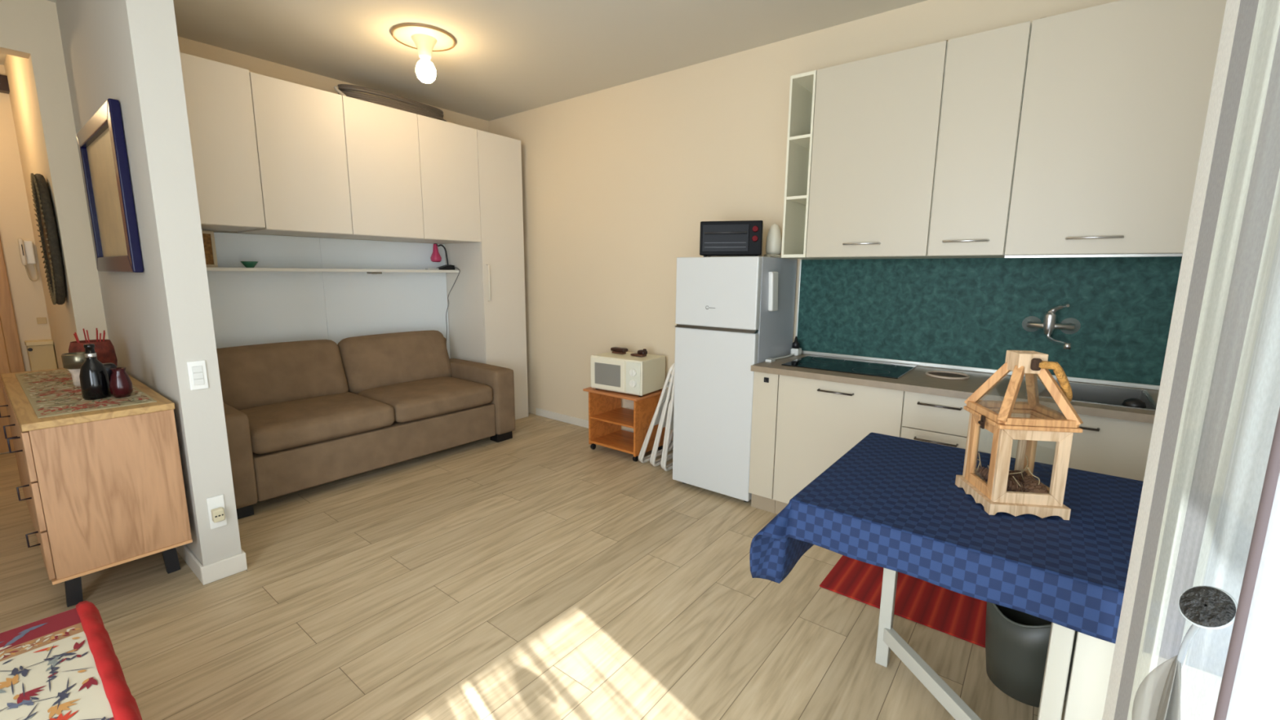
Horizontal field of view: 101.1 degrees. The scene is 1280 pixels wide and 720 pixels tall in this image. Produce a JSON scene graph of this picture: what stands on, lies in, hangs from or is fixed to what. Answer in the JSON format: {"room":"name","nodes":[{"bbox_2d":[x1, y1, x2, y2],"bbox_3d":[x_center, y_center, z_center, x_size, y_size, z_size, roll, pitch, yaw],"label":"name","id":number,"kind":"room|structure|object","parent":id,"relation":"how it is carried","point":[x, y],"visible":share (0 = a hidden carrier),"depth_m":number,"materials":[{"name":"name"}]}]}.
{"room":"studio apartment","nodes":[
{"label":"studio apartment","id":0,"kind":"room"},
{"bbox_2d":[0,64,52,453],"bbox_3d":[-5.001,-0.644,3.486,0.120,2.793,1.600,8,12,37],"label":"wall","id":1,"kind":"structure","parent":0,"point":[28,298],"depth_m":3.88,"materials":[{"name":"beige paint"}]},
{"bbox_2d":[0,74,9,93],"bbox_3d":[-4.526,-1.948,3.697,0.092,0.105,0.235,8,12,37],"label":"box","id":2,"kind":"object","parent":1,"relation":"attached to","point":[4,86],"visible":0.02,"depth_m":3.70,"materials":[{"name":"black plastic"}]},
{"bbox_2d":[0,238,25,453],"bbox_3d":[-4.910,-0.304,3.499,0.079,2.120,0.970,8,12,37],"label":"door","id":3,"kind":"structure","parent":1,"relation":"in","point":[11,355],"depth_m":3.88,"materials":[{"name":"brown wood"}]},
{"bbox_2d":[17,238,38,281],"bbox_3d":[-4.539,-0.741,3.906,0.076,0.314,0.072,8,12,37],"label":"intercom","id":4,"kind":"object","parent":1,"relation":"attached to","point":[25,247],"visible":1,"depth_m":3.90,"materials":[{"name":"white plastic"}]},
{"bbox_2d":[36,317,47,324],"bbox_3d":[-4.559,-0.300,4.013,0.008,0.050,0.050,8,12,37],"label":"socket plate","id":5,"kind":"object","parent":1,"relation":"attached to","point":[39,320],"visible":1,"depth_m":4.01,"materials":[{"name":"brown plastic"}]},
{"bbox_2d":[4,54,75,368],"bbox_3d":[-3.909,-0.648,3.567,1.500,2.793,0.125,8,12,37],"label":"wall","id":6,"kind":"structure","parent":0,"point":[17,69],"depth_m":3.45,"materials":[{"name":"beige paint"}]},
{"bbox_2d":[30,173,65,304],"bbox_3d":[-3.456,-0.698,3.075,0.418,0.748,0.048,8,12,37],"label":"tray","id":7,"kind":"object","parent":6,"relation":"attached to","point":[51,251],"visible":1,"depth_m":2.99,"materials":[{"name":"wicker"}]},
{"bbox_2d":[55,0,241,565],"bbox_3d":[-2.505,-0.484,2.649,1.620,2.793,0.140,8,12,37],"label":"wall partition","id":8,"kind":"structure","parent":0,"point":[159,319],"depth_m":2.21,"materials":[{"name":"grey paint"}]},
{"bbox_2d":[76,98,143,272],"bbox_3d":[-2.565,-0.784,2.534,0.970,0.710,0.036,8,12,37],"label":"framed mirror","id":9,"kind":"object","parent":8,"relation":"attached to","point":[101,142],"visible":1,"depth_m":2.46,"materials":[{"name":"blue"}]},
{"bbox_2d":[86,128,127,257],"bbox_3d":[-2.559,-0.785,2.543,0.820,0.560,0.012,8,12,37],"label":"print","id":10,"kind":"object","parent":9,"relation":"attached to","point":[101,180],"depth_m":2.59},
{"bbox_2d":[186,360,208,390],"bbox_3d":[-1.869,0.064,2.226,0.013,0.123,0.061,8,12,37],"label":"light switch","id":11,"kind":"object","parent":8,"relation":"attached to","point":[197,370],"visible":1,"depth_m":2.22,"materials":[{"name":"white plastic"}]},
{"bbox_2d":[175,544,247,585],"bbox_3d":[-2.503,0.853,2.859,1.614,0.085,0.164,8,12,37],"label":"baseboard","id":12,"kind":"structure","parent":8,"relation":"attached to","point":[230,566],"depth_m":2.38,"materials":[{"name":"beige"}]},
{"bbox_2d":[206,494,226,529],"bbox_3d":[-1.859,0.674,2.321,0.042,0.145,0.060,8,12,37],"label":"wall socket","id":13,"kind":"object","parent":8,"relation":"attached to","point":[215,504],"visible":1,"depth_m":2.32,"materials":[{"name":"white plastic"}]},
{"bbox_2d":[0,0,488,341],"bbox_3d":[-2.862,-0.643,3.590,0.120,2.793,4.400,8,12,37],"label":"wall","id":14,"kind":"structure","parent":0,"point":[29,29],"depth_m":2.97,"materials":[{"name":"beige paint"}]},
{"bbox_2d":[179,52,265,231],"bbox_3d":[-2.679,-1.253,3.114,0.551,0.904,0.545,8,12,37],"label":"upper cabinet","id":15,"kind":"object","parent":14,"relation":"attached to","point":[219,99],"visible":0.5,"depth_m":3.03,"materials":[{"name":"beige laminate"}]},
{"bbox_2d":[206,231,328,348],"bbox_3d":[-2.762,-0.087,3.693,0.028,1.565,1.058,8,12,37],"label":"panel","id":16,"kind":"object","parent":14,"relation":"attached to","point":[249,308],"visible":0.25,"depth_m":3.74,"materials":[{"name":"white"}]},
{"bbox_2d":[237,71,352,237],"bbox_3d":[-2.352,-1.309,3.529,0.551,0.903,0.511,8,12,37],"label":"upper cabinet","id":17,"kind":"object","parent":14,"relation":"attached to","point":[300,129],"visible":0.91,"depth_m":3.35,"materials":[{"name":"beige laminate"}]},
{"bbox_2d":[206,266,459,272],"bbox_3d":[-2.337,-0.671,3.935,0.219,0.022,2.102,8,12,37],"label":"wall shelf","id":18,"kind":"object","parent":14,"relation":"attached to","point":[208,268],"visible":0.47,"depth_m":3.81,"materials":[{"name":"beige laminate"}]},
{"bbox_2d":[201,230,217,267],"bbox_3d":[-2.793,-0.695,3.284,0.020,0.228,0.233,8,12,37],"label":"picture frame","id":19,"kind":"object","parent":18,"relation":"on","point":[208,237],"visible":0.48,"depth_m":3.35,"materials":[{"name":"beige"}]},
{"bbox_2d":[202,233,213,264],"bbox_3d":[-2.795,-0.695,3.285,0.010,0.192,0.197,8,12,37],"label":"picture","id":20,"kind":"object","parent":19,"relation":"attached to","point":[208,238],"depth_m":3.35},
{"bbox_2d":[240,261,258,267],"bbox_3d":[-2.629,-0.643,3.546,0.100,0.042,0.100,8,12,37],"label":"glass bowl","id":21,"kind":"object","parent":18,"relation":"on","point":[246,264],"visible":0.88,"depth_m":3.52,"materials":[{"name":"green glass"}]},
{"bbox_2d":[366,271,382,274],"bbox_3d":[-2.092,-0.684,4.149,0.065,0.018,0.090,8,12,37],"label":"light","id":22,"kind":"object","parent":18,"relation":"attached to","point":[371,273],"visible":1,"depth_m":4.13,"materials":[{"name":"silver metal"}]},
{"bbox_2d":[425,267,439,270],"bbox_3d":[-1.796,-0.787,4.551,0.040,0.014,0.105,8,12,37],"label":"remote control","id":23,"kind":"object","parent":18,"relation":"on","point":[436,268],"visible":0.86,"depth_m":4.53,"materials":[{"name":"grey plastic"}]},
{"bbox_2d":[430,243,454,270],"bbox_3d":[-1.751,-0.911,4.645,0.092,0.228,0.200,8,12,37],"label":"desk lamp","id":24,"kind":"object","parent":18,"relation":"on","point":[435,257],"visible":0.98,"depth_m":4.60,"materials":[{"name":"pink plastic"}]},
{"bbox_2d":[445,266,459,339],"bbox_3d":[-1.697,-0.481,4.764,0.210,0.713,0.042,7,11,34],"label":"power cable","id":25,"kind":"object","parent":24,"relation":"hanging from","point":[454,267],"visible":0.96,"depth_m":4.80,"materials":[{"name":"grey plastic"}]},
{"bbox_2d":[321,95,423,240],"bbox_3d":[-2.031,-1.373,3.933,0.551,0.903,0.523,8,12,37],"label":"upper cabinet","id":26,"kind":"object","parent":14,"relation":"attached to","point":[382,142],"visible":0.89,"depth_m":3.75,"materials":[{"name":"beige laminate"}]},
{"bbox_2d":[333,84,446,121],"bbox_3d":[-1.857,-1.906,3.978,0.385,0.130,0.896,8,12,37],"label":"coiled hose","id":27,"kind":"object","parent":26,"relation":"on","point":[400,103],"visible":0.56,"depth_m":3.80,"materials":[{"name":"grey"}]},
{"bbox_2d":[319,237,450,358],"bbox_3d":[-2.113,-0.217,4.511,0.028,1.565,1.042,8,12,37],"label":"panel","id":28,"kind":"object","parent":14,"relation":"attached to","point":[357,304],"visible":0.48,"depth_m":4.38,"materials":[{"name":"white"}]},
{"bbox_2d":[393,114,480,244],"bbox_3d":[-1.710,-1.438,4.338,0.551,0.903,0.512,8,12,37],"label":"upper cabinet","id":29,"kind":"object","parent":14,"relation":"attached to","point":[447,151],"visible":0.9,"depth_m":4.16,"materials":[{"name":"beige laminate"}]},
{"bbox_2d":[0,0,927,120],"bbox_3d":[-1.492,-1.889,2.331,6.800,0.100,4.640,8,12,37],"label":"ceiling","id":30,"kind":"structure","parent":0,"point":[508,57],"depth_m":3.21,"materials":[{"name":"beige paint"}]},
{"bbox_2d":[391,22,456,83],"bbox_3d":[-1.330,-1.858,3.262,0.372,0.263,0.372,8,12,37],"label":"ceiling lamp","id":31,"kind":"object","parent":30,"relation":"attached to","point":[426,38],"visible":1,"depth_m":3.22,"materials":[{"name":"beige"}]},
{"bbox_2d":[0,412,1066,719],"bbox_3d":[-1.516,0.955,2.800,6.800,0.080,4.640,8,12,37],"label":"floor","id":32,"kind":"structure","parent":0,"point":[539,573],"depth_m":2.17,"materials":[{"name":"brown wood"}]},
{"bbox_2d":[24,339,57,371],"bbox_3d":[-4.531,0.265,4.033,0.150,0.830,0.137,8,12,37],"label":"cabinet","id":33,"kind":"object","parent":32,"relation":"on","point":[41,353],"visible":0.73,"depth_m":3.96,"materials":[{"name":"brown paint"}]},
{"bbox_2d":[0,368,192,607],"bbox_3d":[-2.660,0.534,2.529,1.472,0.823,0.453,8,12,37],"label":"dresser","id":34,"kind":"object","parent":32,"relation":"on","point":[103,489],"visible":0.96,"depth_m":2.07,"materials":[{"name":"brown wood"}]},
{"bbox_2d":[14,368,156,417],"bbox_3d":[-2.640,0.123,2.474,1.310,0.004,0.330,8,12,37],"label":"table runner","id":35,"kind":"object","parent":34,"relation":"on","point":[49,393],"visible":0.6,"depth_m":2.26,"materials":[{"name":"beige fabric"}]},
{"bbox_2d":[60,351,97,386],"bbox_3d":[-2.623,0.044,2.473,0.116,0.153,0.116,8,12,37],"label":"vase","id":36,"kind":"object","parent":35,"relation":"on","point":[73,362],"visible":0.52,"depth_m":2.43,"materials":[{"name":"grey metal"}]},
{"bbox_2d":[68,328,117,365],"bbox_3d":[-2.756,-0.033,2.650,0.170,0.246,0.170,8,12,37],"label":"basket","id":37,"kind":"object","parent":35,"relation":"on","point":[104,348],"visible":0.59,"depth_m":2.63,"materials":[{"name":"red"}]},
{"bbox_2d":[79,343,111,399],"bbox_3d":[-2.316,0.047,2.230,0.088,0.231,0.088,8,12,37],"label":"bottle","id":38,"kind":"object","parent":35,"relation":"on","point":[93,375],"visible":0.98,"depth_m":2.21,"materials":[{"name":"black"}]},
{"bbox_2d":[102,362,116,380],"bbox_3d":[-2.339,0.081,2.318,0.065,0.135,0.060,8,12,37],"label":"vase","id":39,"kind":"object","parent":35,"relation":"on","point":[108,366],"visible":0.2,"depth_m":2.30,"materials":[{"name":"grey ceramic"}]},
{"bbox_2d":[109,367,133,398],"bbox_3d":[-2.230,0.097,2.260,0.072,0.125,0.072,8,12,37],"label":"vase","id":40,"kind":"object","parent":35,"relation":"on","point":[120,383],"visible":1,"depth_m":2.24,"materials":[{"name":"red ceramic"}]},
{"bbox_2d":[216,330,515,519],"bbox_3d":[-2.014,0.297,3.831,0.943,0.874,2.018,8,12,37],"label":"sofa","id":41,"kind":"object","parent":32,"relation":"on","point":[302,415],"visible":0.84,"depth_m":3.60,"materials":[{"name":"brown leather"}]},
{"bbox_2d":[216,339,348,410],"bbox_3d":[-2.492,0.116,3.636,0.297,0.460,0.822,8,12,37],"label":"cushion","id":42,"kind":"object","parent":41,"relation":"on","point":[254,375],"depth_m":3.56,"materials":[{"name":"brown fabric"}]},
{"bbox_2d":[240,391,395,454],"bbox_3d":[-2.184,0.387,3.472,0.724,0.190,0.831,8,12,37],"label":"seat cushion","id":43,"kind":"object","parent":41,"relation":"on","point":[299,424],"depth_m":3.30,"materials":[{"name":"brown fabric"}]},
{"bbox_2d":[337,330,452,394],"bbox_3d":[-1.969,0.012,4.294,0.297,0.460,0.860,8,12,37],"label":"cushion","id":44,"kind":"object","parent":41,"relation":"on","point":[371,362],"depth_m":4.16,"materials":[{"name":"brown fabric"}]},
{"bbox_2d":[356,376,493,422],"bbox_3d":[-1.681,0.287,4.106,0.724,0.190,0.804,8,12,37],"label":"seat cushion","id":45,"kind":"object","parent":41,"relation":"on","point":[419,399],"depth_m":3.94,"materials":[{"name":"brown fabric"}]},
{"bbox_2d":[444,129,528,419],"bbox_3d":[-1.416,-0.699,4.846,0.611,2.520,0.453,8,12,37],"label":"tall cabinet","id":46,"kind":"object","parent":32,"relation":"on","point":[486,307],"visible":0.73,"depth_m":4.65,"materials":[{"name":"beige laminate"}]},
{"bbox_2d":[582,386,665,461],"bbox_3d":[-0.107,0.465,4.090,0.527,0.490,0.415,8,12,37],"label":"trolley","id":47,"kind":"object","parent":32,"relation":"on","point":[606,416],"visible":0.9,"depth_m":4.04,"materials":[{"name":"brown wood"}]},
{"bbox_2d":[590,429,633,454],"bbox_3d":[-0.103,0.637,4.127,0.431,0.018,0.375,8,12,37],"label":"shelf","id":48,"kind":"object","parent":47,"relation":"attached to","point":[620,440],"depth_m":4.12,"materials":[{"name":"brown wood"}]},
{"bbox_2d":[591,407,633,428],"bbox_3d":[-0.100,0.446,4.098,0.431,0.015,0.370,8,12,37],"label":"shelf","id":49,"kind":"object","parent":47,"relation":"attached to","point":[621,416],"depth_m":4.10,"materials":[{"name":"brown wood"}]},
{"bbox_2d":[590,351,665,396],"bbox_3d":[-0.097,0.098,4.001,0.470,0.264,0.362,7,11,33],"label":"microwave","id":50,"kind":"object","parent":47,"relation":"on","point":[626,373],"visible":0.98,"depth_m":3.87,"materials":[{"name":"beige plastic"}]},
{"bbox_2d":[610,346,627,354],"bbox_3d":[-0.165,-0.074,4.099,0.140,0.042,0.070,8,12,37],"label":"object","id":51,"kind":"object","parent":50,"relation":"on","point":[618,350],"visible":1,"depth_m":4.07,"materials":[{"name":"brown"}]},
{"bbox_2d":[630,348,647,356],"bbox_3d":[-0.006,-0.059,3.969,0.120,0.058,0.070,8,12,37],"label":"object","id":52,"kind":"object","parent":50,"relation":"on","point":[641,353],"visible":1,"depth_m":3.94,"materials":[{"name":"brown"}]},
{"bbox_2d":[638,363,674,462],"bbox_3d":[0.218,0.363,3.839,0.324,0.777,0.423,8,12,37],"label":"folding chair","id":53,"kind":"object","parent":32,"relation":"on","point":[656,417],"visible":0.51,"depth_m":3.72,"materials":[{"name":"white metal"}]},
{"bbox_2d":[649,365,674,466],"bbox_3d":[0.273,0.359,3.794,0.243,0.801,0.423,8,12,37],"label":"folding chair","id":54,"kind":"object","parent":32,"relation":"on","point":[662,423],"visible":0.31,"depth_m":3.67,"materials":[{"name":"white metal"}]},
{"bbox_2d":[660,374,674,471],"bbox_3d":[0.316,0.361,3.735,0.152,0.817,0.422,8,12,37],"label":"folding chair","id":55,"kind":"object","parent":32,"relation":"on","point":[669,421],"visible":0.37,"depth_m":3.61,"materials":[{"name":"white"}]},
{"bbox_2d":[672,256,797,502],"bbox_3d":[0.611,0.093,3.381,0.575,1.468,0.560,8,12,37],"label":"refrigerator","id":56,"kind":"object","parent":32,"relation":"on","point":[734,314],"visible":0.96,"depth_m":3.15,"materials":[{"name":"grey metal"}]},
{"bbox_2d":[699,220,763,257],"bbox_3d":[0.562,-0.731,3.212,0.364,0.212,0.283,3,10,15],"label":"toaster oven","id":57,"kind":"object","parent":56,"relation":"on","point":[736,237],"visible":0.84,"depth_m":3.10,"materials":[{"name":"black metal"}]},
{"bbox_2d":[764,223,782,257],"bbox_3d":[0.829,-0.734,3.237,0.123,0.205,0.124,8,12,37],"label":"jug","id":58,"kind":"object","parent":56,"relation":"on","point":[774,238],"visible":0.84,"depth_m":3.21,"materials":[{"name":"beige ceramic"}]},
{"bbox_2d":[748,371,779,513],"bbox_3d":[0.875,0.443,3.223,0.149,0.832,0.608,8,12,37],"label":"base cabinet","id":59,"kind":"object","parent":32,"relation":"on","point":[766,385],"visible":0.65,"depth_m":2.99,"materials":[{"name":"beige"}]},
{"bbox_2d":[773,374,905,514],"bbox_3d":[1.178,0.486,2.980,0.629,0.832,0.621,8,12,37],"label":"base cabinet","id":60,"kind":"object","parent":32,"relation":"on","point":[819,421],"visible":0.48,"depth_m":2.78,"materials":[{"name":"beige"}]},
{"bbox_2d":[819,555,986,648],"bbox_3d":[1.261,1.019,2.282,0.805,0.008,0.475,8,12,37],"label":"floor mat","id":61,"kind":"object","parent":32,"relation":"on","point":[959,615],"visible":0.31,"depth_m":2.24,"materials":[{"name":"red fabric"}]},
{"bbox_2d":[900,391,969,448],"bbox_3d":[1.549,0.536,2.694,0.309,0.832,0.621,8,12,37],"label":"base cabinet","id":62,"kind":"object","parent":32,"relation":"on","point":[928,418],"visible":0.27,"depth_m":2.43,"materials":[{"name":"beige"}]},
{"bbox_2d":[875,568,1115,719],"bbox_3d":[1.048,0.762,1.558,0.955,0.748,0.810,8,12,37],"label":"table","id":63,"kind":"object","parent":32,"relation":"on","point":[1085,698],"visible":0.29,"depth_m":1.21,"materials":[{"name":"grey wood"}]},
{"bbox_2d":[749,432,1143,643],"bbox_3d":[1.003,0.544,1.513,1.090,0.313,0.995,8,12,37],"label":"tablecloth","id":64,"kind":"object","parent":63,"relation":"on","point":[893,503],"visible":0.72,"depth_m":1.34,"materials":[{"name":"blue fabric"}]},
{"bbox_2d":[955,350,1083,519],"bbox_3d":[1.027,0.186,1.432,0.226,0.419,0.212,2,9,8],"label":"lantern","id":65,"kind":"object","parent":64,"relation":"on","point":[1029,422],"visible":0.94,"depth_m":1.37,"materials":[{"name":"brown wood"}]},
{"bbox_2d":[977,466,989,481],"bbox_3d":[0.995,0.331,1.494,0.067,0.052,0.053,8,12,37],"label":"pine cone","id":66,"kind":"object","parent":65,"relation":"in","point":[984,472],"visible":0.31,"depth_m":1.50,"materials":[{"name":"brown"}]},
{"bbox_2d":[976,453,1039,487],"bbox_3d":[1.025,0.303,1.452,0.121,0.073,0.148,2,9,8],"label":"twigs","id":67,"kind":"object","parent":65,"relation":"in","point":[1021,472],"visible":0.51,"depth_m":1.42,"materials":[{"name":"beige wood"}]},
{"bbox_2d":[1006,476,1022,492],"bbox_3d":[0.990,0.344,1.420,0.075,0.054,0.055,-3,10,-18],"label":"pine cone","id":68,"kind":"object","parent":65,"relation":"in","point":[1012,486],"visible":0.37,"depth_m":1.41,"materials":[{"name":"brown"}]},
{"bbox_2d":[1008,470,1026,484],"bbox_3d":[1.062,0.336,1.482,0.062,0.048,0.049,1,9,5],"label":"pine cone","id":69,"kind":"object","parent":65,"relation":"in","point":[1018,476],"visible":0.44,"depth_m":1.47,"materials":[{"name":"brown"}]},
{"bbox_2d":[1022,475,1048,493],"bbox_3d":[1.057,0.347,1.408,0.056,0.055,0.075,8,12,37],"label":"pine cone","id":70,"kind":"object","parent":65,"relation":"in","point":[1029,483],"visible":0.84,"depth_m":1.39,"materials":[{"name":"brown"}]},
{"bbox_2d":[985,601,1077,707],"bbox_3d":[1.311,0.940,1.770,0.274,0.336,0.274,8,12,37],"label":"waste bin","id":71,"kind":"object","parent":32,"relation":"on","point":[1016,642],"visible":0.43,"depth_m":1.71,"materials":[{"name":"grey plastic"}]},
{"bbox_2d":[977,411,1153,480],"bbox_3d":[1.921,0.587,2.407,0.631,0.832,0.621,8,12,37],"label":"base cabinet","id":72,"kind":"object","parent":32,"relation":"on","point":[1117,447],"visible":0.09,"depth_m":2.08,"materials":[{"name":"beige"}]},
{"bbox_2d":[751,336,1159,423],"bbox_3d":[1.507,0.042,2.653,1.757,0.152,0.630,8,12,37],"label":"countertop","id":73,"kind":"structure","parent":72,"relation":"on","point":[916,380],"depth_m":2.52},
{"bbox_2d":[781,355,916,378],"bbox_3d":[1.174,0.030,2.957,0.603,0.007,0.460,8,12,37],"label":"cooktop","id":74,"kind":"object","parent":73,"relation":"in","point":[886,370],"visible":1,"depth_m":2.92,"materials":[{"name":"black glass"}]},
{"bbox_2d":[925,370,969,379],"bbox_3d":[1.562,0.076,2.675,0.196,0.012,0.196,8,12,37],"label":"trivet","id":75,"kind":"object","parent":73,"relation":"on","point":[937,374],"visible":1,"depth_m":2.68,"materials":[{"name":"beige"}]},
{"bbox_2d":[1025,378,1156,410],"bbox_3d":[1.971,0.211,2.331,0.424,0.195,0.479,8,12,37],"label":"sink","id":76,"kind":"object","parent":73,"relation":"in","point":[1136,398],"visible":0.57,"depth_m":2.44,"materials":[{"name":"silver metal"}]},
{"bbox_2d":[1131,585,1237,719],"bbox_3d":[0.519,0.739,0.592,0.094,1.100,0.124,8,12,37],"label":"ornament","id":77,"kind":"object","parent":32,"relation":"on","point":[1157,697],"visible":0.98,"depth_m":0.51,"materials":[{"name":"ceramic"}]},
{"bbox_2d":[1213,407,1279,719],"bbox_3d":[0.306,0.019,0.186,0.022,2.590,0.354,8,12,37],"label":"door","id":78,"kind":"structure","parent":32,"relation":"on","point":[1250,688],"depth_m":0.34,"materials":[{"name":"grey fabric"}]},
{"bbox_3d":[-1.363,1.004,0.921,1.005,0.438,0.735,8,12,37],"label":"bench","id":79,"kind":"object","parent":32,"relation":"on","visible":0},
{"bbox_2d":[0,600,142,719],"bbox_3d":[-1.353,0.854,0.892,1.046,0.172,0.759,8,12,37],"label":"throw","id":80,"kind":"object","parent":79,"relation":"on","point":[65,665],"visible":1,"depth_m":1.22,"materials":[{"name":"multicoloured fabric"}]},
{"bbox_2d":[488,0,1182,440],"bbox_3d":[0.525,-0.652,3.821,5.170,2.793,0.140,8,12,37],"label":"wall","id":81,"kind":"structure","parent":0,"point":[620,182],"depth_m":4.01,"materials":[{"name":"beige paint"}]},
{"bbox_2d":[535,408,672,449],"bbox_3d":[-0.227,0.607,4.517,1.990,0.070,0.014,8,12,37],"label":"baseboard","id":82,"kind":"structure","parent":81,"relation":"attached to","point":[561,417],"depth_m":4.87,"materials":[{"name":"beige"}]},
{"bbox_2d":[781,70,817,259],"bbox_3d":[0.987,-1.092,3.068,0.144,0.982,0.348,8,12,37],"label":"open shelf unit","id":83,"kind":"object","parent":81,"relation":"attached to","point":[802,86],"visible":0.69,"depth_m":3.03,"materials":[{"name":"beige"}]},
{"bbox_2d":[805,40,947,258],"bbox_3d":[1.275,-1.050,2.826,0.610,0.982,0.379,8,12,37],"label":"upper cabinet","id":84,"kind":"object","parent":81,"relation":"attached to","point":[877,119],"visible":0.92,"depth_m":2.68,"materials":[{"name":"beige"}]},
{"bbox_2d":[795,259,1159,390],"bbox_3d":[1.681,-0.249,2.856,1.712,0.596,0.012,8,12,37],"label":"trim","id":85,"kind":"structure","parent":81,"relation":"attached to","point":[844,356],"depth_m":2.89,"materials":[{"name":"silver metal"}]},
{"bbox_2d":[927,21,1031,257],"bbox_3d":[1.640,-1.000,2.544,0.313,0.982,0.379,8,12,37],"label":"upper cabinet","id":86,"kind":"object","parent":81,"relation":"attached to","point":[985,73],"visible":0.93,"depth_m":2.41,"materials":[{"name":"beige"}]},
{"bbox_2d":[1004,253,1182,257],"bbox_3d":[1.927,-0.445,2.249,0.610,0.011,0.015,8,12,37],"label":"rail","id":87,"kind":"object","parent":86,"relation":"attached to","point":[1114,255],"visible":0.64,"depth_m":2.23,"materials":[{"name":"silver metal"}]},
{"bbox_2d":[797,256,1182,385],"bbox_3d":[1.689,-0.259,2.862,1.710,0.580,0.009,8,12,37],"label":"backsplash","id":88,"kind":"structure","parent":81,"relation":"attached to","point":[964,312],"depth_m":2.75,"materials":[{"name":"green tile"}]},
{"bbox_2d":[1022,303,1080,349],"bbox_3d":[1.951,-0.168,2.502,0.230,0.200,0.250,8,12,37],"label":"tap","id":89,"kind":"object","parent":88,"relation":"attached to","point":[1031,323],"visible":1,"depth_m":2.53,"materials":[{"name":"grey metal"}]},
{"bbox_2d":[1004,0,1226,255],"bbox_3d":[2.005,-0.951,2.262,0.611,0.982,0.379,8,12,37],"label":"upper cabinet","id":90,"kind":"object","parent":81,"relation":"attached to","point":[1116,97],"visible":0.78,"depth_m":2.13,"materials":[{"name":"beige"}]},
{"bbox_3d":[1.112,-0.103,0.522,0.120,2.793,4.400,8,12,37],"label":"wall window","id":91,"kind":"structure","parent":0,"visible":0},
{"bbox_3d":[0.393,-1.241,-0.246,0.322,0.027,2.400,8,12,37],"label":"curtain rod","id":92,"kind":"object","parent":91,"relation":"attached to","visible":0},
{"bbox_2d":[1102,0,1279,719],"bbox_3d":[0.706,-0.048,0.608,0.033,2.590,0.780,7,12,35],"label":"curtain","id":93,"kind":"object","parent":92,"relation":"hanging from","point":[1218,404],"visible":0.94,"depth_m":0.70,"materials":[{"name":"white fabric"}]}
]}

